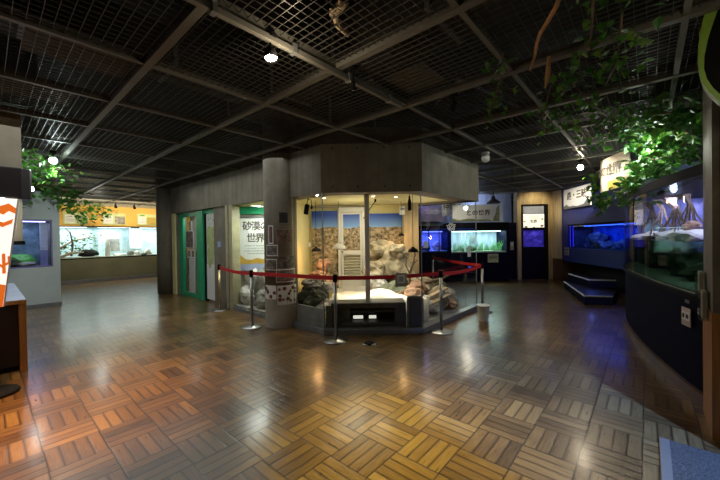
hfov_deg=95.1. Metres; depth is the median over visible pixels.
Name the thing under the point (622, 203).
vine
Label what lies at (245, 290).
rock
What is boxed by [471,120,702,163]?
ceiling beam
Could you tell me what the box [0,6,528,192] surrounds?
ceiling beam
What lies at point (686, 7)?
ceiling beam
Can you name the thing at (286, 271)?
print
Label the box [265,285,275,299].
sheet
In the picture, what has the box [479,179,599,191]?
ceiling beam
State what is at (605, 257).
aquarium
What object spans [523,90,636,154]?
vine
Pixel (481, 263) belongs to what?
barrier post
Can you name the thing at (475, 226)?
hood
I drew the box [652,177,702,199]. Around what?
hood
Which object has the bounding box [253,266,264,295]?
rock
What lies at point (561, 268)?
wall
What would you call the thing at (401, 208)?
wall box
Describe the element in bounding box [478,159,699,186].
ceiling beam
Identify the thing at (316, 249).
heat lamp
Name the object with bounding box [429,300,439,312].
rock
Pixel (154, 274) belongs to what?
trim
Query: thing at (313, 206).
fascia
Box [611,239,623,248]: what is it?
rock
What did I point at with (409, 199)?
lamp
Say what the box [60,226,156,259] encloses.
aquarium
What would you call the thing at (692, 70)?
ceiling beam
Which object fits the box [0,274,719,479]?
floor
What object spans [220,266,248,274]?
belt
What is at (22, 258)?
rock
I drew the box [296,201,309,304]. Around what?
wall
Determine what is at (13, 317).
counter
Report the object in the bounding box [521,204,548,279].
door
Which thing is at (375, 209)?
wall
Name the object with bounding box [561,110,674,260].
wall
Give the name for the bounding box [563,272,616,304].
stairs
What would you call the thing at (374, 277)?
belt
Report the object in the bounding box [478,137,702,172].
ceiling beam
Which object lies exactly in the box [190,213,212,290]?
wall
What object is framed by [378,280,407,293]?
rock
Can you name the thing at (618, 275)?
wall
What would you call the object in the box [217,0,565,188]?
ceiling beam
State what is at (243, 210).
trim
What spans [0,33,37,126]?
air duct
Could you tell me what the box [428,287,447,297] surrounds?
plank
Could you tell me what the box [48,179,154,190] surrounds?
ceiling beam
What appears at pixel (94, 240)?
plant
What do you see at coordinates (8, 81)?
board
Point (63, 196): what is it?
ceiling beam
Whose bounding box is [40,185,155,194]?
ceiling beam
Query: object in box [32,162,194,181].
ceiling beam
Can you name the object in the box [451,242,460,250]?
plant
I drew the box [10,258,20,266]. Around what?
rock
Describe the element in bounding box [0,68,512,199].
ceiling beam
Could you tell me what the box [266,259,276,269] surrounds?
print
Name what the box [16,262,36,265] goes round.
rock
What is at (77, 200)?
ceiling beam
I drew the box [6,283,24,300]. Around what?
countertop
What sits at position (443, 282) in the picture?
rock
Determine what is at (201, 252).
door
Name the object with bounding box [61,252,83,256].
branch
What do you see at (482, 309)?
bucket
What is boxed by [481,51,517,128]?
vine
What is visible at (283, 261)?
print
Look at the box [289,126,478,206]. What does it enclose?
wall
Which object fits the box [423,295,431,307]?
rock
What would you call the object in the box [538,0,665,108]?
vine
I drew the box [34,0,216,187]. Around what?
ceiling beam
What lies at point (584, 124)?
ceiling beam
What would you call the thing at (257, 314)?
window sill
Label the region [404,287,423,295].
rock
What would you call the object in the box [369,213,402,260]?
mural
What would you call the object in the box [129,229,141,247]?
sheet
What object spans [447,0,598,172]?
ceiling beam
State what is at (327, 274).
rock
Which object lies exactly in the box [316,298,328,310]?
rock
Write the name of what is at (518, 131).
air duct
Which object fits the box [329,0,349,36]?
branch
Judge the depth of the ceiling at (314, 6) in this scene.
4.57 m
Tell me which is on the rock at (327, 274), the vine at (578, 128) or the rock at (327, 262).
the rock at (327, 262)
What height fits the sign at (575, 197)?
0.540 m
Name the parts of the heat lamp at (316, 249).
lamp shade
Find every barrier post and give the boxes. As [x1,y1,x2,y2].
[211,264,228,311]
[241,270,262,329]
[324,274,347,344]
[430,270,452,334]
[431,255,433,278]
[473,262,491,313]
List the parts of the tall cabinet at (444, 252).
frame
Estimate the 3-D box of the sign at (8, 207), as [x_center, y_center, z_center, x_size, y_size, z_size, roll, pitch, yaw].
[-4.082,0.138,3.014,0.095,1.120,1.357,0,1,41]
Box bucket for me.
[476,304,489,321]
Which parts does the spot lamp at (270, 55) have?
lamp shade, bulb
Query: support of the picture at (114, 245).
attached to the aquarium at (149, 241)
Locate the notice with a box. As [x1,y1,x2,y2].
[681,306,690,327]
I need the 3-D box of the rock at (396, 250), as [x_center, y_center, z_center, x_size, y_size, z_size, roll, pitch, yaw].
[0.731,0.234,6.313,0.483,0.360,0.427,-1,1,0]
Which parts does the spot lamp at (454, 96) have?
lamp shade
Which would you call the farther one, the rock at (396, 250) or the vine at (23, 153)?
the rock at (396, 250)
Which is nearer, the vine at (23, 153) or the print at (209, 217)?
the vine at (23, 153)
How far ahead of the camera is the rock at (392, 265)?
6.17 m
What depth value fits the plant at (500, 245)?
10.28 m
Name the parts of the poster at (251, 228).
rail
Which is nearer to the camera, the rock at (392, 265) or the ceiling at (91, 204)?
the rock at (392, 265)
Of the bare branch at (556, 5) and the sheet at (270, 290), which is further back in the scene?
the sheet at (270, 290)
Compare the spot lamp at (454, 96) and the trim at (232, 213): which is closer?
the spot lamp at (454, 96)
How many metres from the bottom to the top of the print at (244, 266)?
0.160 m
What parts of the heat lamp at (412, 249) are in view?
lamp shade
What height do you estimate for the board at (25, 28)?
0.020 m
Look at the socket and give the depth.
4.30 m
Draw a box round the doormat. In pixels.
[659,437,719,479]
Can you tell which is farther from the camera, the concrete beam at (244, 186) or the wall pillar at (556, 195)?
the wall pillar at (556, 195)
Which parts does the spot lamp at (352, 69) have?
lamp shade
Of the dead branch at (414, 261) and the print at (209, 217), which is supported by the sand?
the dead branch at (414, 261)
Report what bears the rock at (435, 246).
on the tall cabinet at (444, 252)
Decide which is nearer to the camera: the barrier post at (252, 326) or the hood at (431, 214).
the barrier post at (252, 326)
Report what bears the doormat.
on the floor at (125, 379)
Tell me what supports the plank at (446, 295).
on the sand
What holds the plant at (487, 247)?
on the tall cabinet at (492, 271)
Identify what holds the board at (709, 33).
attached to the wall pier
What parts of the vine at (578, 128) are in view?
stem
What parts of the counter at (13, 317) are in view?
panel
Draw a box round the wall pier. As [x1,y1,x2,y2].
[703,89,719,313]
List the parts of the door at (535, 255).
transom panel, rail trim, pane, panel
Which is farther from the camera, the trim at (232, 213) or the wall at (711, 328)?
the trim at (232, 213)
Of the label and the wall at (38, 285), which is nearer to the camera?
the wall at (38, 285)
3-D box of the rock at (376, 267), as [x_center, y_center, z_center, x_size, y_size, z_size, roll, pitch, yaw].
[0.238,0.569,6.148,0.452,0.361,0.438,-1,1,0]
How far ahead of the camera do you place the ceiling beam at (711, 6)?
2.79 m
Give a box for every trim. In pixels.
[61,271,188,284]
[171,213,177,293]
[225,205,240,309]
[239,207,263,213]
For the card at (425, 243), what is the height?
0.100 m
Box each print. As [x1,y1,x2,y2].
[186,231,193,247]
[189,221,191,230]
[191,250,194,257]
[206,214,213,263]
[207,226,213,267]
[240,255,264,263]
[240,263,264,270]
[244,245,263,253]
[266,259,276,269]
[267,245,277,255]
[268,225,272,243]
[276,229,291,242]
[276,268,294,282]
[278,255,293,267]
[279,212,287,222]
[607,176,626,189]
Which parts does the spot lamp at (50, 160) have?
bulb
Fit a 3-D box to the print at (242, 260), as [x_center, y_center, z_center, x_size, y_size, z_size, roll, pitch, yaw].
[-1.919,0.465,6.952,1.300,0.340,0.005,-1,1,0]
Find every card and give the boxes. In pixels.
[423,241,427,247]
[468,246,470,256]
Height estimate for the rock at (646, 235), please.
0.152 m
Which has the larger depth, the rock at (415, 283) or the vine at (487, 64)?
the rock at (415, 283)
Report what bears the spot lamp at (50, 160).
hanging from the grid panel at (577, 178)
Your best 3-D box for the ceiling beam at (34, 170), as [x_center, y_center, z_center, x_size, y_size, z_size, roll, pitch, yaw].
[-3.077,-1.389,9.970,0.034,0.054,15.400,0,1,41]
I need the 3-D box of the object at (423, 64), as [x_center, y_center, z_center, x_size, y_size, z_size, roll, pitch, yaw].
[0.492,-1.434,2.927,0.400,0.020,0.400,0,1,41]
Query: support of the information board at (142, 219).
attached to the wall at (78, 269)
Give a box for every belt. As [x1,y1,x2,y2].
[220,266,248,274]
[253,272,332,279]
[337,272,438,279]
[433,256,479,265]
[443,264,480,274]
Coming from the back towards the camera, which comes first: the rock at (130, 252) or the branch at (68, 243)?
the rock at (130, 252)
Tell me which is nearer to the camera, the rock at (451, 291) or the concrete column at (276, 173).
the concrete column at (276, 173)
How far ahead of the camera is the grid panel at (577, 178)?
3.19 m
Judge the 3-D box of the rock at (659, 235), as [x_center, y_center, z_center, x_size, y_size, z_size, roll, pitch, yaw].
[4.336,-0.055,4.458,0.565,0.183,1.123,0,1,41]
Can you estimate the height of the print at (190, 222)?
0.240 m
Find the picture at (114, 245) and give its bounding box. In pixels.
[109,239,119,250]
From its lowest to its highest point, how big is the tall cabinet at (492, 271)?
1.800 m
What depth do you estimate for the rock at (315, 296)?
5.23 m
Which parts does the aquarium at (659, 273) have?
glass pane, skirting, panel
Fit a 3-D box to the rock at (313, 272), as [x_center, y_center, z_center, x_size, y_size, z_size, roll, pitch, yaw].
[-0.805,0.644,6.251,0.359,0.141,0.248,-1,1,0]
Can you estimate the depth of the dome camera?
5.22 m
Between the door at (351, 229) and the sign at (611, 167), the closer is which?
the sign at (611, 167)
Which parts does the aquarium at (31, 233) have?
panel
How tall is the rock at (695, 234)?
0.167 m
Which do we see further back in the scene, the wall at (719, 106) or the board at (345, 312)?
the board at (345, 312)
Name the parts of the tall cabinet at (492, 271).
frame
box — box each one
[331,298,405,326]
[399,206,404,214]
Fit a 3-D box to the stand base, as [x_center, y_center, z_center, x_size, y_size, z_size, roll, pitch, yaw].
[-3.376,1.072,3.043,0.330,0.720,0.330,0,1,41]
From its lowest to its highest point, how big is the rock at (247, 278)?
0.361 m
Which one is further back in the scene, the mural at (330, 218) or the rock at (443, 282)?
the mural at (330, 218)
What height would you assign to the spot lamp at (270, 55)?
0.172 m
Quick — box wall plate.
[510,242,513,249]
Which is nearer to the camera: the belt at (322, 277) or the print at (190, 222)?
the belt at (322, 277)
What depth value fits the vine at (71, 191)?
7.06 m
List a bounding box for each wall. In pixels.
[0,111,31,244]
[8,188,60,305]
[59,204,190,280]
[176,206,226,306]
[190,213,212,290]
[240,205,401,298]
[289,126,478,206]
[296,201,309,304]
[418,164,511,250]
[508,222,516,278]
[553,258,579,280]
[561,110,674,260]
[580,263,624,291]
[703,307,719,441]
[719,106,719,147]
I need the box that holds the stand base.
[0,384,20,398]
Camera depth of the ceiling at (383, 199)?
6.12 m
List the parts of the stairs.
riser panel, riser panel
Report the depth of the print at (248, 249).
6.95 m
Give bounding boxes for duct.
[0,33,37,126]
[185,0,402,107]
[426,55,702,144]
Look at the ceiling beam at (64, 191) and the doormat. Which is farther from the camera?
the ceiling beam at (64, 191)
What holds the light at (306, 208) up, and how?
attached to the ceiling at (383, 199)
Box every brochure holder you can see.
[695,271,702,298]
[697,289,708,320]
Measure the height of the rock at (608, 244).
0.267 m
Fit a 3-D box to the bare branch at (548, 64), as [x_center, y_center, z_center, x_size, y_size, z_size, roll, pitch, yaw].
[1.300,-1.161,2.273,0.030,0.187,0.096,-1,1,16]
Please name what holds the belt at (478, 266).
attached to the barrier post at (438, 331)
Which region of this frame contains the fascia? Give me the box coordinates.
[313,206,363,207]
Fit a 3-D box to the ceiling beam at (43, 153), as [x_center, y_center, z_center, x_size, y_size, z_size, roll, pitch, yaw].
[-1.562,-1.399,8.645,0.034,0.054,15.400,0,1,41]
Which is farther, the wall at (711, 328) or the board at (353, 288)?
the board at (353, 288)
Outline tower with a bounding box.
[105,231,109,255]
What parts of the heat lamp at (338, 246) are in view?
lamp shade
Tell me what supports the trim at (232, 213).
attached to the wall at (219, 212)
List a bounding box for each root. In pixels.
[640,202,662,233]
[649,199,671,237]
[662,200,682,231]
[663,197,683,230]
[674,194,702,231]
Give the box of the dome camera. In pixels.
[481,152,489,162]
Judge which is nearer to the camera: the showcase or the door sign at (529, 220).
the showcase
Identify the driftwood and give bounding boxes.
[397,275,449,293]
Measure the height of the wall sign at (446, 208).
0.700 m
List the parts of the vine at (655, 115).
stem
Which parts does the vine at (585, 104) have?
stem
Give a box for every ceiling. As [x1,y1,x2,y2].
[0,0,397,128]
[0,0,702,178]
[39,167,155,208]
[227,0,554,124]
[239,194,447,206]
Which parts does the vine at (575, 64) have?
stem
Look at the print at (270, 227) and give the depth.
5.14 m
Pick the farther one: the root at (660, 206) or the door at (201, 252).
the door at (201, 252)
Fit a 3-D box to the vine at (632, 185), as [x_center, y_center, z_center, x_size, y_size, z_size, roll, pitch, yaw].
[3.780,-0.783,4.351,0.730,0.720,1.594,-1,1,26]
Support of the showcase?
on the floor at (125, 379)
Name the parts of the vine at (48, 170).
stem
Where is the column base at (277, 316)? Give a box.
[265,292,297,328]
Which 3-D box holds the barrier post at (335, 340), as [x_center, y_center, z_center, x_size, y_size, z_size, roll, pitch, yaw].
[-0.334,0.919,4.485,0.340,0.910,0.340,0,1,41]
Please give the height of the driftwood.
0.289 m
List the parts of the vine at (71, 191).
stem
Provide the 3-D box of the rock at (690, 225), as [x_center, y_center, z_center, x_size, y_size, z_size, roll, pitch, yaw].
[4.055,-0.140,4.021,0.192,0.200,0.177,-1,1,-24]
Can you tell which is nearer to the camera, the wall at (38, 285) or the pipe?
the wall at (38, 285)
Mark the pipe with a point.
(471, 237)
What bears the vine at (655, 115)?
hanging from the grid panel at (577, 178)
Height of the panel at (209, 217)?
1.930 m
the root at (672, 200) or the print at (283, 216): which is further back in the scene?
the print at (283, 216)
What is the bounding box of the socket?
[363,341,375,345]
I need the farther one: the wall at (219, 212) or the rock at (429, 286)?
the wall at (219, 212)
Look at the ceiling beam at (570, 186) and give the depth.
9.85 m
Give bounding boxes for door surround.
[513,161,552,278]
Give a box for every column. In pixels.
[39,222,47,265]
[155,152,175,293]
[262,117,297,294]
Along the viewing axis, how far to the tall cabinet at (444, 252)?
10.01 m
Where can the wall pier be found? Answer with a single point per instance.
(711, 150)
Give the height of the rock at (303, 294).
0.363 m
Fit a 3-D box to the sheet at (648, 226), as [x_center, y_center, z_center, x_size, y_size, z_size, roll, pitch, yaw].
[4.643,-0.180,5.216,0.200,0.290,0.010,0,1,41]
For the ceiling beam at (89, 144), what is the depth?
4.81 m
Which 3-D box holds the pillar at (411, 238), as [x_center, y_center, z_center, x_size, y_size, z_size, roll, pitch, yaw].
[1.054,0.290,6.863,0.300,2.085,0.280,-1,1,0]
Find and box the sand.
[329,288,428,320]
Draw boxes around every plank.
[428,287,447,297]
[429,293,450,306]
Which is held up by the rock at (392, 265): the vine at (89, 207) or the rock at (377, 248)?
the rock at (377, 248)
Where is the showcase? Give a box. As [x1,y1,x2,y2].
[291,192,476,334]
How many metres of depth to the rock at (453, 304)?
5.86 m
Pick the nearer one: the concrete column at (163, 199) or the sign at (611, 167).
the sign at (611, 167)
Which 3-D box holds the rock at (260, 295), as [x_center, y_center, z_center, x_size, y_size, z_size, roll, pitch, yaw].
[-1.752,1.142,6.240,0.503,0.433,0.401,-1,1,23]
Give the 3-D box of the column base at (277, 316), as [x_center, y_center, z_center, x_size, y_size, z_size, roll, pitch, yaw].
[-1.278,1.120,5.395,0.528,0.520,0.528,0,1,41]
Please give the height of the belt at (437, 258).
0.076 m
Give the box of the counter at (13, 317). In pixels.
[0,283,27,373]
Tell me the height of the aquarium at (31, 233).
1.060 m
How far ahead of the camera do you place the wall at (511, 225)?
10.43 m
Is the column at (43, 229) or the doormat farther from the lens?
the column at (43, 229)
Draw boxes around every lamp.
[48,150,57,163]
[264,30,277,63]
[311,201,320,251]
[332,202,345,249]
[348,65,357,91]
[408,194,411,210]
[408,194,418,251]
[449,93,457,110]
[486,191,500,203]
[577,159,583,170]
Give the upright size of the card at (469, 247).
0.200 m
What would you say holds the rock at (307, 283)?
on the rock at (303, 294)
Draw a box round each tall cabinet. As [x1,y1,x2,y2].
[419,225,448,281]
[443,222,508,281]
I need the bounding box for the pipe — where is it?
[461,232,474,250]
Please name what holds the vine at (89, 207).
hanging from the grid panel at (577, 178)
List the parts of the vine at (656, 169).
stem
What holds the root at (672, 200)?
on the rock at (659, 235)
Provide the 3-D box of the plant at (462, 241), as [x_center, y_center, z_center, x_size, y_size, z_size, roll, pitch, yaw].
[3.193,0.125,10.323,0.582,0.458,0.480,-1,1,18]
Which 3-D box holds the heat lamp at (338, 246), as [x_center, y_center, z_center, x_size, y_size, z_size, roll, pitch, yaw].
[-0.404,-0.273,6.248,0.280,0.905,0.280,0,1,41]
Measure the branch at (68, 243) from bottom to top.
0.652 m
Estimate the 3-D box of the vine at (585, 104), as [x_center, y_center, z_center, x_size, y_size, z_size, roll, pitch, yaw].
[1.924,-1.160,3.135,1.415,0.444,0.819,-1,1,-39]
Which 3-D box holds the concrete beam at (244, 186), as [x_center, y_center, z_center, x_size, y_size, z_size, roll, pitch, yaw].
[-3.074,-1.146,7.216,5.320,0.890,0.350,0,1,41]
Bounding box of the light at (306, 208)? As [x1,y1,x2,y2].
[304,198,312,214]
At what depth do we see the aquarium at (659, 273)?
3.38 m
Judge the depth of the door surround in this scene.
10.36 m
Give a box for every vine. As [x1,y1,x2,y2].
[21,138,54,197]
[22,173,92,218]
[23,148,91,184]
[59,199,117,227]
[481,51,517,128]
[512,67,620,146]
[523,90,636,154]
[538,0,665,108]
[582,171,616,216]
[602,159,682,208]
[611,80,702,156]
[612,172,636,207]
[615,103,702,171]
[621,136,702,179]
[623,134,668,162]
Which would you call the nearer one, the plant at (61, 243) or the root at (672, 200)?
the root at (672, 200)
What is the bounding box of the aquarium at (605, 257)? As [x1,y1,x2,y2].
[565,220,636,268]
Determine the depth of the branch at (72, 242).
11.14 m
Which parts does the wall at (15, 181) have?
panel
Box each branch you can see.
[60,236,96,248]
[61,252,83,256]
[65,228,73,255]
[329,0,349,36]
[403,252,417,283]
[529,0,560,70]
[544,56,550,87]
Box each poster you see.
[189,258,195,292]
[240,216,264,270]
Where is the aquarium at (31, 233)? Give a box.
[10,219,52,268]
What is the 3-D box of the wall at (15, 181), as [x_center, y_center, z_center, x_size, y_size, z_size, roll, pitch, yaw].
[-4.497,-0.645,3.369,1.000,1.420,1.570,0,1,41]
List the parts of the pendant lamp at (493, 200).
lamp shade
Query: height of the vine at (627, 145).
0.527 m
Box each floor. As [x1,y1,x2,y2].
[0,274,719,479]
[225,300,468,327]
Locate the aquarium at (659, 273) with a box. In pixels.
[623,161,703,407]
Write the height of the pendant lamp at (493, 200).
0.370 m
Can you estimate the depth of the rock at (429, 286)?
6.15 m
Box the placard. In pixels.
[395,273,406,286]
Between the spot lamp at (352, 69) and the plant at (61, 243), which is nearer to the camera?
the spot lamp at (352, 69)
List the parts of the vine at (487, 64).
stem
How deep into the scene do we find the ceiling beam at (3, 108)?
3.96 m
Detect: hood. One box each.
[418,207,446,221]
[419,225,448,230]
[443,222,507,230]
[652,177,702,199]
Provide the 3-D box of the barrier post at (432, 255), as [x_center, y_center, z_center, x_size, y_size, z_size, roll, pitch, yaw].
[1.884,0.850,8.509,0.340,0.910,0.340,0,1,41]
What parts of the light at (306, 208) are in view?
lamp shade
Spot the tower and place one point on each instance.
(107, 249)
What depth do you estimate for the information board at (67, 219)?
10.90 m
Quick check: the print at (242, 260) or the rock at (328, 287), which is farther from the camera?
the print at (242, 260)
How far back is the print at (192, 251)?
7.99 m
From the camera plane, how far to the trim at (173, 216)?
8.50 m
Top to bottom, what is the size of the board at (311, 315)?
0.270 m
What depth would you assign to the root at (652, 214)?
5.19 m
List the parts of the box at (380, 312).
panel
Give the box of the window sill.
[233,307,264,317]
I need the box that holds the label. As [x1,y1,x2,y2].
[488,254,497,261]
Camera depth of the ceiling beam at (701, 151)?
6.94 m
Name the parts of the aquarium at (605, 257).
panel, tank, panel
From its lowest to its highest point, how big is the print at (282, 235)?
0.215 m
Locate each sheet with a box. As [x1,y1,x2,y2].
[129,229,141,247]
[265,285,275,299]
[277,284,295,304]
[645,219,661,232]
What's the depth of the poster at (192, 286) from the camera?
8.05 m
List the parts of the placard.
panel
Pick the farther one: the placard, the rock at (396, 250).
the rock at (396, 250)
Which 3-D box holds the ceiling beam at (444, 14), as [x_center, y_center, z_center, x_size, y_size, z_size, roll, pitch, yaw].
[-3.471,-1.338,5.458,16.800,0.062,0.054,0,1,41]
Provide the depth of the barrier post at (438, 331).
4.81 m
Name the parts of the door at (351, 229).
picture pane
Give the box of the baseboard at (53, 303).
[26,302,61,308]
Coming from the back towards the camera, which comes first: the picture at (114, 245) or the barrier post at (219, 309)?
the picture at (114, 245)
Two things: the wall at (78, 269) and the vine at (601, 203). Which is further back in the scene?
the wall at (78, 269)
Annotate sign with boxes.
[0,198,18,306]
[442,203,461,215]
[452,205,498,221]
[523,214,543,227]
[564,183,591,208]
[598,150,629,192]
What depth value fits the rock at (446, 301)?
5.75 m
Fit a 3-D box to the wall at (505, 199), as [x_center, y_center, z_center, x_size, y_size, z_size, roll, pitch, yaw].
[2.767,-0.579,10.846,4.350,3.700,0.200,-1,1,0]
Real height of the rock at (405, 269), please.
0.519 m
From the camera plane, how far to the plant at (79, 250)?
11.27 m
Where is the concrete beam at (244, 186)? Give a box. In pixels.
[170,154,262,213]
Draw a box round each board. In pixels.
[0,76,75,105]
[21,15,136,77]
[63,211,87,224]
[102,213,125,224]
[137,214,155,225]
[297,304,323,327]
[326,306,349,326]
[343,286,365,290]
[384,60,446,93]
[695,0,719,105]
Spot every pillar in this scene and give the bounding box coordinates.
[402,203,418,273]
[552,162,561,258]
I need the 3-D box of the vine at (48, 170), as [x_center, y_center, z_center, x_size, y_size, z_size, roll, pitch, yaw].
[-4.679,-1.086,5.014,0.897,0.565,0.597,-1,1,5]
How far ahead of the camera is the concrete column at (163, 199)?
8.57 m
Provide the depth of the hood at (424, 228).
10.00 m
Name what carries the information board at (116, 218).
attached to the wall at (78, 269)
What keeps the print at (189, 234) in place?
attached to the door at (201, 252)
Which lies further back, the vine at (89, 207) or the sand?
the vine at (89, 207)
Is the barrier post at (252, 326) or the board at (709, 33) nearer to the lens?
the board at (709, 33)
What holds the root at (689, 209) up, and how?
on the rock at (659, 235)
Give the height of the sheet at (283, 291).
0.303 m
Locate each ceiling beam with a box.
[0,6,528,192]
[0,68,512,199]
[0,105,262,159]
[21,131,240,169]
[21,148,215,176]
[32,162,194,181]
[32,170,178,186]
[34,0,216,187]
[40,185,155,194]
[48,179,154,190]
[63,196,150,201]
[64,191,155,198]
[68,0,486,200]
[77,200,155,204]
[104,0,719,203]
[138,63,698,204]
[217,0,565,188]
[445,98,701,153]
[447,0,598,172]
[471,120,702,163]
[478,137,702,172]
[478,150,702,180]
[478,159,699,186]
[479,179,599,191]
[489,186,573,194]
[668,0,692,111]
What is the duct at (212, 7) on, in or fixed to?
attached to the ceiling beam at (223, 4)
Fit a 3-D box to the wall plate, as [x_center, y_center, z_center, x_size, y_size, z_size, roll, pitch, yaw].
[4.803,0.185,10.415,0.110,0.260,0.016,-1,1,0]
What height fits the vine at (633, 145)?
0.843 m
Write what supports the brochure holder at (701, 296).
attached to the wall pier
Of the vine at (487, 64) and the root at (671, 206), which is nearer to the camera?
the vine at (487, 64)
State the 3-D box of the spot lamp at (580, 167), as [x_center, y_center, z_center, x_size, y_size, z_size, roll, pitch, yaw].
[3.932,-1.330,5.871,0.110,0.202,0.148,0,1,41]
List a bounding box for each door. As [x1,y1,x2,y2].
[179,208,213,300]
[338,207,364,287]
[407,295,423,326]
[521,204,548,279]
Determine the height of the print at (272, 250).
0.175 m
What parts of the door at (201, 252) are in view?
head trim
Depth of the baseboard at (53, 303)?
7.11 m
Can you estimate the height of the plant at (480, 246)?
0.433 m
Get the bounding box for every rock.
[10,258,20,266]
[11,254,36,262]
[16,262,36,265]
[78,249,98,256]
[127,250,134,254]
[240,284,254,304]
[244,268,257,283]
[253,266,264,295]
[254,289,264,308]
[297,286,318,303]
[302,279,320,288]
[303,288,328,306]
[309,270,326,274]
[316,259,331,271]
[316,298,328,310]
[319,282,333,293]
[320,273,338,285]
[361,261,383,275]
[370,239,392,259]
[370,279,387,289]
[376,246,413,282]
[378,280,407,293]
[388,243,410,258]
[401,267,417,284]
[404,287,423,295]
[406,279,427,293]
[417,277,434,290]
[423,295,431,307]
[426,285,449,308]
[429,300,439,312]
[431,241,441,249]
[434,281,447,287]
[445,298,458,308]
[447,288,458,302]
[585,232,608,247]
[597,240,614,247]
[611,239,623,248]
[631,231,657,237]
[653,229,683,238]
[666,229,702,240]
[682,220,702,230]
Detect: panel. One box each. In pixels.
[0,0,714,205]
[206,213,214,299]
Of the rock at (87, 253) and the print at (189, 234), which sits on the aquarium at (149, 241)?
the rock at (87, 253)
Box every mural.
[311,211,338,289]
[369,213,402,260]
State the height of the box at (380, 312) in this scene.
0.370 m
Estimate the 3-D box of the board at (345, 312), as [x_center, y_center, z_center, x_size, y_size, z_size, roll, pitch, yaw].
[-0.323,1.126,4.865,0.355,0.310,0.040,-1,1,1]
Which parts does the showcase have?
post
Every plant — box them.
[60,235,75,253]
[64,237,91,251]
[82,232,101,249]
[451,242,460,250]
[456,241,466,250]
[471,239,485,250]
[482,242,496,250]
[490,238,502,250]
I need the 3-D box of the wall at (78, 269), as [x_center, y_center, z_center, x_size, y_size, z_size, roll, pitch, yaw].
[-9.634,0.082,10.956,0.270,2.500,10.200,0,1,41]
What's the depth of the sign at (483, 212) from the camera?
9.95 m
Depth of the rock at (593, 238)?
8.65 m

